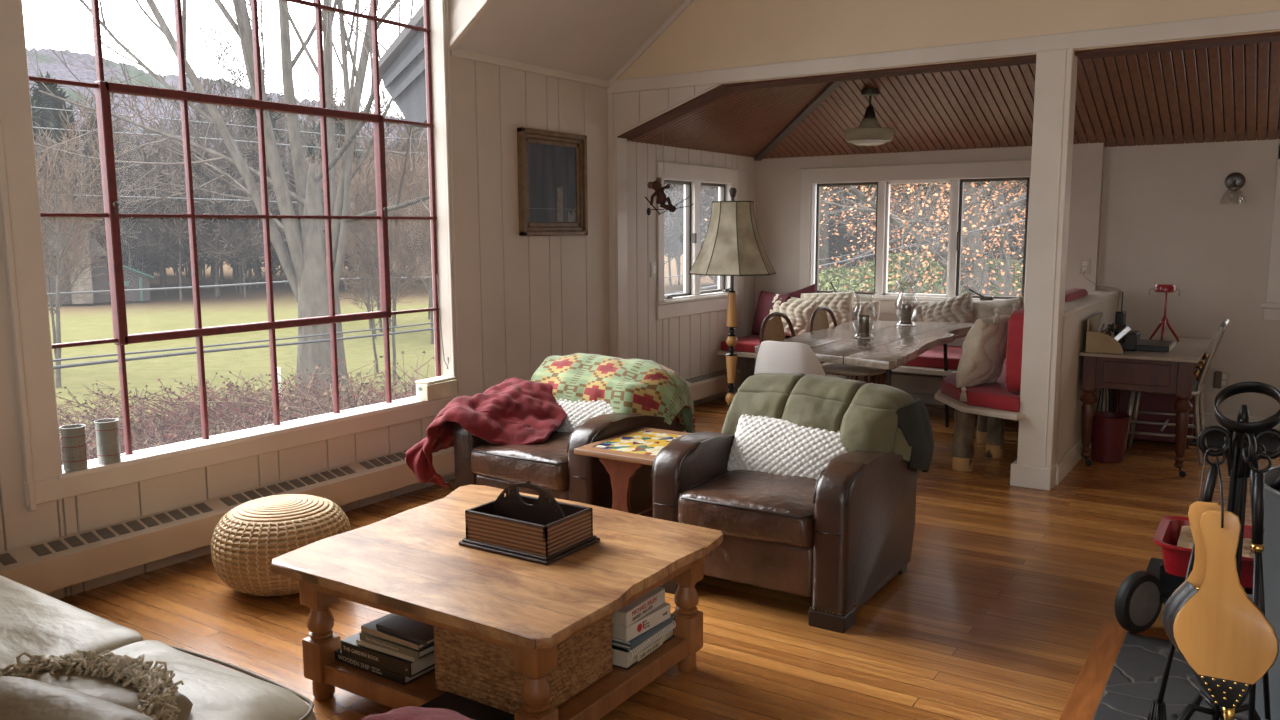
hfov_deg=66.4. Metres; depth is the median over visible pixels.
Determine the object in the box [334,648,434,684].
book
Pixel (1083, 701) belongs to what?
trim
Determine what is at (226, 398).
bramble
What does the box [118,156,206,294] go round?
shrub
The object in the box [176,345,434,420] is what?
bramble
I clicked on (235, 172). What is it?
bare tree
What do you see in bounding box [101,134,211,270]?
bare tree
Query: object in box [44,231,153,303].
house
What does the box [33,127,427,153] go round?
utility wire
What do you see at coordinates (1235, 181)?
wall sconce
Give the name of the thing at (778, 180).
wall
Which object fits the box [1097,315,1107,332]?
envelopes
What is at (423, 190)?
bare tree
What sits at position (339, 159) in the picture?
bare tree
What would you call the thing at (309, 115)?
bare tree
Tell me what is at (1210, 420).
baseboard
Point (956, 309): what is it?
throw pillow
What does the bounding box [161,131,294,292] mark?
tree
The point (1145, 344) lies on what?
book
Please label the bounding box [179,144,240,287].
shrub
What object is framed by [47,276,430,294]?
utility wire
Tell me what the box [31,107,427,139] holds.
utility wire
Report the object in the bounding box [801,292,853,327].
throw pillow
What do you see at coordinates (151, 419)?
bramble
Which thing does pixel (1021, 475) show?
baseboard
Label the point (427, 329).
utility wire
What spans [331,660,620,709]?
shelf
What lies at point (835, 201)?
shrub
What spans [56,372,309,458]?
bramble
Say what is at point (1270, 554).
bin
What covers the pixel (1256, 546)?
tool
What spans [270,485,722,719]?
coffee table
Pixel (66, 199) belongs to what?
shrub
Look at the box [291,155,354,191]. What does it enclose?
bare tree
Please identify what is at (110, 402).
bramble
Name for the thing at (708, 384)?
baseboard heater
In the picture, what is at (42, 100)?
pine tree
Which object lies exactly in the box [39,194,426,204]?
utility wire
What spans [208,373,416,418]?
bramble
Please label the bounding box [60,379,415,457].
bramble
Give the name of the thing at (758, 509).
seat cushion
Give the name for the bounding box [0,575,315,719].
sofa
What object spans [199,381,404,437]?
bramble
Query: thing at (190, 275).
shrub
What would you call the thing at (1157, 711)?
tool
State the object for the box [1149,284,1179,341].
lamp
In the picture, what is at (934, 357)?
seat cushion
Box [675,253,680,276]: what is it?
bare tree
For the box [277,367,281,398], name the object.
marker post
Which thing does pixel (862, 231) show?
shrub
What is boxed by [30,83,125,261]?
pine tree
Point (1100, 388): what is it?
cables
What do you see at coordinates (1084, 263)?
power outlet
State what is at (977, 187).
shrub
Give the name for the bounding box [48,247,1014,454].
ground
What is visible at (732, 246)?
floor lamp
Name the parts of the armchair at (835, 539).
armrest, seat frame, armrest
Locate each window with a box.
[29,0,440,467]
[664,179,731,300]
[809,176,1030,301]
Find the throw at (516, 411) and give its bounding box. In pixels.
[405,377,566,487]
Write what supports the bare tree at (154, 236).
on the ground
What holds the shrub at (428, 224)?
on the ground
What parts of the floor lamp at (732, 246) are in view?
lamp shade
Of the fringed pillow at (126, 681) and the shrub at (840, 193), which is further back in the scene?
the shrub at (840, 193)
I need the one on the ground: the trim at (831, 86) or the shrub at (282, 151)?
the shrub at (282, 151)
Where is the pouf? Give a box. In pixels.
[211,494,350,595]
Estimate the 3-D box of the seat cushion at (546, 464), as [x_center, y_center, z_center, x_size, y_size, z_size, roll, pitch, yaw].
[-0.406,0.461,4.767,0.568,0.170,0.663,5,9,33]
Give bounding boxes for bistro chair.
[759,312,848,378]
[809,306,885,384]
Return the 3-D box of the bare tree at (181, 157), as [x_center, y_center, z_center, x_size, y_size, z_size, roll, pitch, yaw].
[-20.194,-5.724,40.811,4.695,6.309,5.362,1,8,11]
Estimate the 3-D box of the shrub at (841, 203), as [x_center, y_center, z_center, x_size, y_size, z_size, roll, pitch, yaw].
[6.697,-4.243,30.597,4.320,5.805,4.934,0,8,5]
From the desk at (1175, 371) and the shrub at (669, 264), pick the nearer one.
the desk at (1175, 371)
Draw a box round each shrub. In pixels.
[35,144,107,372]
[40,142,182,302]
[41,199,123,258]
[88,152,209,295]
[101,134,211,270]
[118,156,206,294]
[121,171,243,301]
[142,150,207,289]
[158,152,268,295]
[164,161,192,284]
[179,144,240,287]
[193,148,319,250]
[200,265,202,281]
[203,259,204,280]
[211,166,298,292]
[241,138,309,284]
[279,167,368,253]
[288,182,369,291]
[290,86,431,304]
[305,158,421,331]
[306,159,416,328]
[319,181,405,294]
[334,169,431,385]
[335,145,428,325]
[336,147,386,286]
[342,221,407,338]
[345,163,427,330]
[363,159,432,289]
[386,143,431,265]
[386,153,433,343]
[402,188,430,318]
[405,224,432,288]
[664,183,710,245]
[664,197,683,264]
[667,185,683,285]
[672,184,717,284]
[673,248,682,284]
[677,193,716,238]
[682,187,839,239]
[827,187,851,243]
[829,188,900,260]
[829,203,873,266]
[829,209,869,267]
[831,183,943,258]
[840,183,948,279]
[870,184,1024,258]
[944,181,1025,285]
[983,180,1025,260]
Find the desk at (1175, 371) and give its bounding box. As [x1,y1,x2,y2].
[1079,336,1211,476]
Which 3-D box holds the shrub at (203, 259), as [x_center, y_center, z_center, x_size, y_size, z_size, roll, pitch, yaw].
[-22.127,-6.681,49.816,4.322,5.808,4.936,-5,9,-33]
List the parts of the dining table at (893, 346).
leg, leg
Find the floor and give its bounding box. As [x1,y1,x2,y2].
[58,393,1279,719]
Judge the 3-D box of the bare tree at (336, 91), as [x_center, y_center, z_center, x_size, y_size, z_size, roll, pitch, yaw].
[-18.517,-12.438,65.194,4.553,12.260,8.301,0,8,0]
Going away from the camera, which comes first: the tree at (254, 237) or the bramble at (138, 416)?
the bramble at (138, 416)
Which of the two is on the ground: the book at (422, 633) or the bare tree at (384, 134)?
the bare tree at (384, 134)
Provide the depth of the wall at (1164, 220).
7.00 m
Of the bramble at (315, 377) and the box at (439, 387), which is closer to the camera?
the box at (439, 387)
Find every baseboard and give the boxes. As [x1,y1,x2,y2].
[1010,410,1107,490]
[1117,405,1279,430]
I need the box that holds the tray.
[1153,516,1252,588]
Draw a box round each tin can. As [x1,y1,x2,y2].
[59,424,87,470]
[94,418,120,463]
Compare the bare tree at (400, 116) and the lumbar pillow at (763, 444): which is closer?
the lumbar pillow at (763, 444)
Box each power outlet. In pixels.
[1079,259,1089,273]
[1221,372,1229,387]
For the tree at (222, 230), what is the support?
on the ground
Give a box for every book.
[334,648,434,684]
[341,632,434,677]
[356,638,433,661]
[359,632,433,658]
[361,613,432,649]
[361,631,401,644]
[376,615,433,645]
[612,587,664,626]
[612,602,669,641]
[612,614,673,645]
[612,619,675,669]
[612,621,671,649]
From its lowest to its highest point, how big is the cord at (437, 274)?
0.553 m
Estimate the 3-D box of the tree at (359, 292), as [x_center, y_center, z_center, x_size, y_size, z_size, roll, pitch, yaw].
[-5.116,-1.373,18.416,2.150,3.311,1.939,6,10,37]
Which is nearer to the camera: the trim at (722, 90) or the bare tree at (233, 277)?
the trim at (722, 90)
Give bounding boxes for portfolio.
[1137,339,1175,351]
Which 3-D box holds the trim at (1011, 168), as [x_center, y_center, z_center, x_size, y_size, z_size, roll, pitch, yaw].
[2.223,-0.984,8.033,1.980,1.225,0.040,5,9,33]
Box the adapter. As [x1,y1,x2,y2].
[1214,371,1221,388]
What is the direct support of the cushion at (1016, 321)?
on the seat cushion at (995, 395)
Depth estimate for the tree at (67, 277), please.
18.39 m
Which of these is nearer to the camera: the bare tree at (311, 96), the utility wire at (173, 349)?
the utility wire at (173, 349)
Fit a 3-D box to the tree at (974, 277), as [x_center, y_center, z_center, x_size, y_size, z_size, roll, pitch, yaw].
[5.409,-4.079,15.696,9.504,9.620,6.882,-1,8,-6]
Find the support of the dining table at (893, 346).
on the floor
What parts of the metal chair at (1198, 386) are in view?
leg, leg, seat, leg, leg, backrest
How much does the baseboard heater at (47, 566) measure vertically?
0.190 m
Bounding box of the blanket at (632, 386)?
[531,353,695,432]
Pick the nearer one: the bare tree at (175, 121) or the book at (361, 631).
the book at (361, 631)
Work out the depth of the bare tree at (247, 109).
48.88 m
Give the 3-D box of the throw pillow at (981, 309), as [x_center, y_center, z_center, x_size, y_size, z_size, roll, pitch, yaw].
[2.679,-0.252,7.420,0.485,0.472,0.233,5,9,33]
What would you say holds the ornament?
hanging from the ceiling at (795, 143)
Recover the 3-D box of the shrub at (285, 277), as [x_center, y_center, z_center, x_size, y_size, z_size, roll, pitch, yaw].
[-16.364,-6.765,45.502,5.305,7.129,6.059,-6,9,-34]
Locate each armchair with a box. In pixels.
[453,413,684,513]
[651,431,916,632]
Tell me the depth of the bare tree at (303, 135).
48.96 m
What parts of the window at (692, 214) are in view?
crank handle, sash, lock lever, sash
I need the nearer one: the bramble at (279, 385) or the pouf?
the pouf
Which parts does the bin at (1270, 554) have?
carry handle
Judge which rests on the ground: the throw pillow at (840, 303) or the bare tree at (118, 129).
the bare tree at (118, 129)
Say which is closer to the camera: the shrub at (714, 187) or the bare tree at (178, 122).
the shrub at (714, 187)
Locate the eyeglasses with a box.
[1100,322,1114,335]
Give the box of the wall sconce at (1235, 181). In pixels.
[1220,172,1245,204]
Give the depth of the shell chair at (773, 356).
5.26 m
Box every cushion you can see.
[0,575,142,667]
[112,640,315,719]
[471,431,572,490]
[678,470,816,547]
[721,335,790,352]
[903,345,1005,369]
[941,363,1019,411]
[1005,308,1023,392]
[1065,288,1087,301]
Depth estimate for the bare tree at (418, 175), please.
25.60 m
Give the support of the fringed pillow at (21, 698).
on the sofa
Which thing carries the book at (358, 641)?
on the book at (349, 647)
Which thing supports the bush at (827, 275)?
on the ground
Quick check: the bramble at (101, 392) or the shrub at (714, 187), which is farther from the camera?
the shrub at (714, 187)
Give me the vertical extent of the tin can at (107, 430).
0.173 m
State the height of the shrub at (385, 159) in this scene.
6.353 m
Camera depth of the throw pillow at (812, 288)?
8.43 m
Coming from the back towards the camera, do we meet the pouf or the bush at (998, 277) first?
the bush at (998, 277)
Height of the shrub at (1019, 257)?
4.533 m
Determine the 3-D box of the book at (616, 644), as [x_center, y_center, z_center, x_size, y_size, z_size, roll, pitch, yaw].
[-0.034,0.852,3.102,0.172,0.012,0.250,4,9,31]
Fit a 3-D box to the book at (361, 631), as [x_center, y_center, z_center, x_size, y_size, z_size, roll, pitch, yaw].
[-0.692,0.820,2.989,0.240,0.010,0.202,4,9,31]
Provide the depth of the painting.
6.29 m
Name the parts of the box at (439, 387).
lid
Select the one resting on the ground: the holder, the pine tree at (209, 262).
the pine tree at (209, 262)
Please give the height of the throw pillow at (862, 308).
0.322 m
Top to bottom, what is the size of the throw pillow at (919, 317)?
0.316 m
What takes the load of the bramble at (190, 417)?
on the ground
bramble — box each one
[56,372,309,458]
[57,373,377,448]
[57,380,252,459]
[57,386,249,458]
[57,388,222,463]
[58,356,414,435]
[59,396,243,462]
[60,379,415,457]
[60,397,282,459]
[61,417,236,455]
[61,419,221,464]
[61,430,192,458]
[65,385,292,450]
[73,373,378,442]
[86,384,364,438]
[87,418,273,458]
[96,405,330,456]
[120,398,319,450]
[133,357,434,446]
[155,395,310,444]
[167,377,431,433]
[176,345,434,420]
[196,396,397,428]
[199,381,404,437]
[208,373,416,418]
[258,371,415,416]
[266,376,434,407]
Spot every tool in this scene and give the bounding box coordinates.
[1147,446,1225,719]
[1248,453,1271,719]
[1250,443,1270,719]
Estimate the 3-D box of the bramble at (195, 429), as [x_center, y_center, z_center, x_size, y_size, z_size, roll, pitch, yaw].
[-4.908,0.899,9.806,2.876,0.974,3.171,-3,8,-19]
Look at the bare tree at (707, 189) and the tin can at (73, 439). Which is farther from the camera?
the bare tree at (707, 189)
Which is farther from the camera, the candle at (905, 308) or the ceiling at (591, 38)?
the candle at (905, 308)
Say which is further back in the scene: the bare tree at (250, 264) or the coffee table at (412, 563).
the bare tree at (250, 264)
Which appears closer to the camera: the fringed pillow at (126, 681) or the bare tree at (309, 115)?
the fringed pillow at (126, 681)
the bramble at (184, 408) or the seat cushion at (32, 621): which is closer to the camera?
the seat cushion at (32, 621)
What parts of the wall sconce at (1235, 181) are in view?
bulb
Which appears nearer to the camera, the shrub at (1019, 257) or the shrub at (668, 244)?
the shrub at (1019, 257)
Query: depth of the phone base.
5.92 m
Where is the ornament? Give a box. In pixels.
[645,138,692,214]
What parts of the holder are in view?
panel, panel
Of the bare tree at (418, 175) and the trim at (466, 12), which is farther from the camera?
the bare tree at (418, 175)
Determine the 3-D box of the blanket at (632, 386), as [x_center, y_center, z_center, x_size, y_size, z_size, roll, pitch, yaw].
[-0.152,0.200,5.052,0.822,0.443,0.431,5,9,33]
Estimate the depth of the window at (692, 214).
7.95 m
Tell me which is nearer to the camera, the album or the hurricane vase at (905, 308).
the album
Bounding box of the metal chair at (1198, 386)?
[1123,318,1229,465]
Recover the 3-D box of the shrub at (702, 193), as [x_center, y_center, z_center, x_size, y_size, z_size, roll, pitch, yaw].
[3.611,-5.426,36.139,5.025,6.753,5.739,1,8,9]
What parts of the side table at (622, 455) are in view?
leg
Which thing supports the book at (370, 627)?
on the book at (361, 631)
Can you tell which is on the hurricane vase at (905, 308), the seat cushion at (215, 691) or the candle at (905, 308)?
the candle at (905, 308)
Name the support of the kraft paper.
in the toy truck
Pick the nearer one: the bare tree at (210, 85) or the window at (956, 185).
the window at (956, 185)
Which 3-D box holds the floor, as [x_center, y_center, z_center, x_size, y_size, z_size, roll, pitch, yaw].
[1.020,1.104,3.096,6.700,0.120,10.600,5,9,33]
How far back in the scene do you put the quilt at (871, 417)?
4.06 m
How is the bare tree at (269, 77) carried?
on the ground
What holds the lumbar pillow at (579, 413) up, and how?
on the armchair at (552, 465)
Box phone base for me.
[1113,324,1140,350]
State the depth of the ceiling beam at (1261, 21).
5.40 m
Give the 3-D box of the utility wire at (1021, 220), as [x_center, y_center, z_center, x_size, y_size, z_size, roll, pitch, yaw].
[3.416,-1.653,15.363,6.922,1.495,0.423,1,8,12]
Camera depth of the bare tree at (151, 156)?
36.73 m
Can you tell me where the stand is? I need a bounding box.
[1171,381,1279,719]
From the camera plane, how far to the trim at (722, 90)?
5.66 m
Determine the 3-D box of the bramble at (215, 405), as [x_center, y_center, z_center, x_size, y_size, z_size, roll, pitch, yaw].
[-3.435,1.008,9.043,2.795,0.947,3.082,6,10,39]
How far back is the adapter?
6.98 m
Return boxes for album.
[420,691,514,719]
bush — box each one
[819,251,1019,296]
[819,265,909,292]
[918,256,1022,296]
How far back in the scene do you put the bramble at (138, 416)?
9.96 m
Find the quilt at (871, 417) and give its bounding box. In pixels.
[721,373,933,478]
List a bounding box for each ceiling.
[456,0,685,80]
[627,41,1279,158]
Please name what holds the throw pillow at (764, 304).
on the seat cushion at (747, 344)
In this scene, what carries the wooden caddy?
on the coffee table at (412, 563)
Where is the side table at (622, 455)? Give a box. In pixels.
[574,427,688,517]
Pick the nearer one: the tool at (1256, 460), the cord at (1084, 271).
the tool at (1256, 460)
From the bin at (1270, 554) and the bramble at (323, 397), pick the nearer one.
the bin at (1270, 554)
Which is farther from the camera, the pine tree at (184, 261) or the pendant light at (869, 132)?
the pine tree at (184, 261)
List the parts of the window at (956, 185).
sash, sash, lock lever, crank handle, sash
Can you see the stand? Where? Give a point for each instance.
(1241, 448)
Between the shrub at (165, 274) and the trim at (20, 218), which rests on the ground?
the shrub at (165, 274)
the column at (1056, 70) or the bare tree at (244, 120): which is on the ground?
the bare tree at (244, 120)
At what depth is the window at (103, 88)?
4.59 m
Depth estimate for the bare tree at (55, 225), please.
16.64 m
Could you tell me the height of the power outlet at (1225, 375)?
0.116 m
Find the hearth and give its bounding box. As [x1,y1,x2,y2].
[1093,632,1248,719]
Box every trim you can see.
[0,0,459,511]
[58,395,457,479]
[371,5,423,78]
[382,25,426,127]
[447,0,693,87]
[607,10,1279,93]
[617,32,1279,139]
[656,161,738,319]
[754,81,843,160]
[799,160,1030,313]
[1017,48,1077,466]
[1059,620,1169,719]
[1064,290,1120,316]
[1261,144,1279,320]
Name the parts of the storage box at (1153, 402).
door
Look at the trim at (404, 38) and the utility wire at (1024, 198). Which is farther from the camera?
the utility wire at (1024, 198)
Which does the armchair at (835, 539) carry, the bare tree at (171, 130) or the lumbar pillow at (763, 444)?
the lumbar pillow at (763, 444)
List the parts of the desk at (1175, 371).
leg, leg, leg, drawer, knob, leg, knob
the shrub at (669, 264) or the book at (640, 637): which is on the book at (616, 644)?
the book at (640, 637)
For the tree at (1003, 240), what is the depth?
18.45 m
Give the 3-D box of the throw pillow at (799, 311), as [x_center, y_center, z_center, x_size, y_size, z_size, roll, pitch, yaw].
[1.280,-0.367,8.268,0.460,0.370,0.210,5,9,33]
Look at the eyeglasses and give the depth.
5.89 m
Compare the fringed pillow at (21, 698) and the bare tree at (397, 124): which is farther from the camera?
the bare tree at (397, 124)
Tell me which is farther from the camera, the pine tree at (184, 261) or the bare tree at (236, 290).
the pine tree at (184, 261)
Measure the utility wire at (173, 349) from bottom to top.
0.337 m
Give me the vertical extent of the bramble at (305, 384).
0.853 m
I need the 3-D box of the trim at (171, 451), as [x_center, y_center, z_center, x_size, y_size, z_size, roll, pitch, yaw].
[-1.733,0.329,4.799,0.156,0.024,2.230,5,9,33]
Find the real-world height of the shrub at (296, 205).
5.269 m
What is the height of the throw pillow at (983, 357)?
0.552 m
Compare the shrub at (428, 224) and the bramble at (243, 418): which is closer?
the bramble at (243, 418)
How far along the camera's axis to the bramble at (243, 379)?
11.73 m
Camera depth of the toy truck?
3.50 m
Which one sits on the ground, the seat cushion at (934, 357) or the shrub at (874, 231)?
the shrub at (874, 231)
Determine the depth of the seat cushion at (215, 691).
2.10 m
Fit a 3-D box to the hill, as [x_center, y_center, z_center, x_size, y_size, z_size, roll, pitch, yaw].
[-5.324,-49.527,161.102,469.464,64.335,387.304,5,9,33]
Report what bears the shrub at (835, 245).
on the ground
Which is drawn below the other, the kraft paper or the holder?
the kraft paper
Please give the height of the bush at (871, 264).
2.304 m
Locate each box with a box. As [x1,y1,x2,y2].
[415,375,457,400]
[1117,379,1196,449]
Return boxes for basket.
[434,614,612,713]
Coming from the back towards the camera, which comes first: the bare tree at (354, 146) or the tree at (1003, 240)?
the bare tree at (354, 146)
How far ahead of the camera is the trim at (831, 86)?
7.66 m
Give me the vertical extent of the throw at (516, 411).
0.531 m
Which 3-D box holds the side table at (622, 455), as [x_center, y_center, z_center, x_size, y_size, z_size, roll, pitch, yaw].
[0.036,0.620,4.314,0.405,0.524,0.545,5,9,33]
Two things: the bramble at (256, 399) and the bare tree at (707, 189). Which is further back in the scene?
the bare tree at (707, 189)
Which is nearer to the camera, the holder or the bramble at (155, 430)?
the holder
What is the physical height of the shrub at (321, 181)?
4.236 m
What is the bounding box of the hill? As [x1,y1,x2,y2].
[26,47,427,162]
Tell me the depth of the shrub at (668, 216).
35.20 m
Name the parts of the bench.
seat, leg, leg, leg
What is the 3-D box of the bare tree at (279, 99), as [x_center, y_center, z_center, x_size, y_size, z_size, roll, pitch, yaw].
[-19.498,-10.061,57.482,3.705,9.976,6.755,2,8,15]
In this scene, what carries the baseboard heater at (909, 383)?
attached to the wall at (778, 180)
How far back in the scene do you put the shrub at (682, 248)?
45.51 m
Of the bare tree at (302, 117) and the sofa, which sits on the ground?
the bare tree at (302, 117)
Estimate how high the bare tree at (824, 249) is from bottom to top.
15.306 m
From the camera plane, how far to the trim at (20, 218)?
3.77 m
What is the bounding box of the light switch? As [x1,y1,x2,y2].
[651,262,655,276]
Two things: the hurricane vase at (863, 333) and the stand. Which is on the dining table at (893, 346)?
the hurricane vase at (863, 333)
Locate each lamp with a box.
[688,188,775,409]
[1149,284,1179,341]
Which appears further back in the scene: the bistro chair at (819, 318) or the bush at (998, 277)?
the bush at (998, 277)
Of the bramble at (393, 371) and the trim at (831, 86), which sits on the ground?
the bramble at (393, 371)
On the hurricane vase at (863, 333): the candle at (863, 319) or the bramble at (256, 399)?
the candle at (863, 319)
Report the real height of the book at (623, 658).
0.061 m
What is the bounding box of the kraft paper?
[1177,525,1253,557]
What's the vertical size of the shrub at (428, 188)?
4.032 m
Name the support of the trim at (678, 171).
attached to the wall at (523, 301)
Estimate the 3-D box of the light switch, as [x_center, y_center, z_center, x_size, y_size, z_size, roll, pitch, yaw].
[0.104,-0.684,7.397,0.010,0.116,0.072,5,9,33]
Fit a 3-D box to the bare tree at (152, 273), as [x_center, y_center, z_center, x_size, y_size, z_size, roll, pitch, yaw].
[-27.368,-8.662,52.843,4.043,8.587,5.454,-6,10,-38]
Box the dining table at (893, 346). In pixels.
[755,320,974,426]
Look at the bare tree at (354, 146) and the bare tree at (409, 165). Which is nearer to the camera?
the bare tree at (409, 165)
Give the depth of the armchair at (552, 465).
4.50 m
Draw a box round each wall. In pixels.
[0,5,755,598]
[448,0,492,51]
[608,0,1279,358]
[754,134,1104,405]
[1056,296,1118,462]
[1097,129,1279,417]
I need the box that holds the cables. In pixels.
[1096,388,1110,411]
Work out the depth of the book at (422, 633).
2.90 m
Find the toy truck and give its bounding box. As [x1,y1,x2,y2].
[1114,516,1252,632]
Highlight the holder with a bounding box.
[1085,312,1122,353]
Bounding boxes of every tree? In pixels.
[24,0,429,397]
[30,69,168,272]
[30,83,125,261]
[34,78,165,387]
[35,133,139,237]
[40,183,108,363]
[67,88,178,263]
[80,117,184,275]
[112,106,195,259]
[116,123,164,275]
[137,142,199,274]
[140,82,234,154]
[152,105,226,281]
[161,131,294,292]
[167,128,199,279]
[169,175,261,298]
[172,23,281,291]
[179,181,286,297]
[187,88,290,283]
[189,106,304,288]
[198,84,299,274]
[215,133,289,288]
[232,257,234,283]
[247,109,302,148]
[256,119,317,156]
[258,101,401,284]
[265,73,312,141]
[266,85,319,151]
[274,99,319,149]
[276,115,316,141]
[277,117,317,162]
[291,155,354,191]
[315,74,392,162]
[319,146,365,282]
[337,89,406,167]
[340,205,430,372]
[373,134,421,285]
[385,98,427,283]
[385,124,425,274]
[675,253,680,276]
[704,180,1026,295]
[819,187,829,289]
[820,181,1025,292]
[850,181,1026,296]
[851,185,863,266]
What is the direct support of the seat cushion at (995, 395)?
on the bench
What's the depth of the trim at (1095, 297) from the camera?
6.24 m
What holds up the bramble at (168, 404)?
on the ground
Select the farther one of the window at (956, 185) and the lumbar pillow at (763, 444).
the window at (956, 185)
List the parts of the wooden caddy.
handle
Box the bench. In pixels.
[717,350,1024,471]
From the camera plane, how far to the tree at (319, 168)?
25.01 m
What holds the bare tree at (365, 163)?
on the ground
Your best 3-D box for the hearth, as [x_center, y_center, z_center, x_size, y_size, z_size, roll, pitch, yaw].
[2.003,1.214,1.839,2.275,0.026,2.565,5,9,33]
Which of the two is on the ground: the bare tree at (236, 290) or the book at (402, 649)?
the bare tree at (236, 290)
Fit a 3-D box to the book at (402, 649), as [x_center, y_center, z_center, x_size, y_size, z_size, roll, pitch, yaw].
[-0.692,0.837,2.984,0.255,0.022,0.203,5,9,34]
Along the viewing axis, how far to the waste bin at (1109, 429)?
6.02 m
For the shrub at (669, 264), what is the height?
6.511 m
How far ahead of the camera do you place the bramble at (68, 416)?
10.22 m
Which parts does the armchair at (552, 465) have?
armrest, seat frame, armrest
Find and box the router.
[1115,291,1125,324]
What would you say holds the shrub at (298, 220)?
on the ground
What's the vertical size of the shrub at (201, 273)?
6.179 m
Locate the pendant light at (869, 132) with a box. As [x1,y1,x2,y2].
[844,87,894,145]
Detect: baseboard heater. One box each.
[0,446,454,592]
[683,368,740,400]
[834,372,943,394]
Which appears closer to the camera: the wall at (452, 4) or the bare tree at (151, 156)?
the wall at (452, 4)
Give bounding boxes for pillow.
[0,666,155,719]
[1,649,192,719]
[554,398,612,431]
[727,414,846,478]
[751,290,790,334]
[769,294,815,336]
[786,284,816,337]
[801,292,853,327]
[852,301,879,320]
[905,301,937,321]
[922,292,973,338]
[956,303,1017,401]
[962,296,1023,348]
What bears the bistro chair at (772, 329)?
on the floor
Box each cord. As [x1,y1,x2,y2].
[437,274,448,368]
[1083,271,1118,324]
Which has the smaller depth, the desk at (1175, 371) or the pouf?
the pouf
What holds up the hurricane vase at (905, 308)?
on the dining table at (893, 346)
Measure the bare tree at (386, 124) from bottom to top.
9.795 m
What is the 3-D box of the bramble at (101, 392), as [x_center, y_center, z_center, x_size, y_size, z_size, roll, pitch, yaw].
[-4.856,0.706,11.332,3.434,0.952,4.631,-1,8,-3]
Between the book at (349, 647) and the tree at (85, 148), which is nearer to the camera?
the book at (349, 647)
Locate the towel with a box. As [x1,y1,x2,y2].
[360,706,473,719]
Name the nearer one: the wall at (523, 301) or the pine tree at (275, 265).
the wall at (523, 301)
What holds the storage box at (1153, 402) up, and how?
on the floor
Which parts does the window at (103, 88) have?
sash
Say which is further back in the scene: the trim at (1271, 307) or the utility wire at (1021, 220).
the utility wire at (1021, 220)
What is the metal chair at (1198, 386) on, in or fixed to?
on the floor
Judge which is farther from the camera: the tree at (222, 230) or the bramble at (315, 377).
the tree at (222, 230)
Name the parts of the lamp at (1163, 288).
stem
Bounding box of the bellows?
[1162,452,1278,719]
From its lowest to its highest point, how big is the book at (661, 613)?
0.046 m
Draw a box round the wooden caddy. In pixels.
[459,480,599,564]
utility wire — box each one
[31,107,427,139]
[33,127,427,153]
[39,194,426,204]
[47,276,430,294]
[53,322,433,361]
[53,328,433,368]
[664,198,1025,277]
[665,220,1024,294]
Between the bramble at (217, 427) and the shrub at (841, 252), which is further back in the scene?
the shrub at (841, 252)
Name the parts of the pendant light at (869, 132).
lamp shade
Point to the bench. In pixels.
(991, 422)
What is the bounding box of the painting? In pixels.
[517,127,587,235]
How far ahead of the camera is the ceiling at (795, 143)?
6.85 m
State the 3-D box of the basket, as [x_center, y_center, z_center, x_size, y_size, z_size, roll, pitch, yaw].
[-0.341,0.816,2.880,0.381,0.264,0.397,5,9,33]
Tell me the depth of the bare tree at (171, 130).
47.19 m
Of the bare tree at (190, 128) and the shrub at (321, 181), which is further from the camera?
the bare tree at (190, 128)
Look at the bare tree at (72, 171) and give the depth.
18.40 m
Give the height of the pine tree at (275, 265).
8.848 m
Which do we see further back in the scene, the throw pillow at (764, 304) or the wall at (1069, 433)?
the throw pillow at (764, 304)
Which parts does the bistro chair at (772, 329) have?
panel, frame, seat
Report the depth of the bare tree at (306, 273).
15.39 m
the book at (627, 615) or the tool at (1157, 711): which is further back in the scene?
the book at (627, 615)
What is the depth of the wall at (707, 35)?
5.92 m
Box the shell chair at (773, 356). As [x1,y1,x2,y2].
[754,341,825,375]
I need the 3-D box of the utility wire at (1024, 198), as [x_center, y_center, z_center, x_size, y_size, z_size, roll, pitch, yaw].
[3.615,-2.196,16.269,7.323,1.767,0.435,1,8,12]
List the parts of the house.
green trim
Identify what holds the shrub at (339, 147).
on the ground
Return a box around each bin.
[1091,411,1129,462]
[1255,465,1279,719]
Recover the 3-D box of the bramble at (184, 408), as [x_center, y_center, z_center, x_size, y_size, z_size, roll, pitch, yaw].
[-4.742,0.734,10.746,4.127,1.050,3.681,-6,10,-38]
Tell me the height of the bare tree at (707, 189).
4.445 m
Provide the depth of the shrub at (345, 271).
24.21 m
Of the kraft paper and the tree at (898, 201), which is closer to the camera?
the kraft paper
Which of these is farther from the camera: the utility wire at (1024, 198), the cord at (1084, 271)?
the utility wire at (1024, 198)
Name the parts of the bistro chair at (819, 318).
panel, frame, seat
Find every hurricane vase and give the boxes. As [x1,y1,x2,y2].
[851,291,876,338]
[894,281,918,325]
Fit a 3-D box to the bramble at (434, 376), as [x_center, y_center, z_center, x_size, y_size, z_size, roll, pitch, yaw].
[-3.069,0.593,12.374,2.828,0.879,2.718,1,8,10]
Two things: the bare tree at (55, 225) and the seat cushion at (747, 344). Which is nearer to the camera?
the seat cushion at (747, 344)
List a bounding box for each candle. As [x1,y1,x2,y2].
[858,315,869,336]
[901,304,911,324]
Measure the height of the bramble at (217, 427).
0.966 m

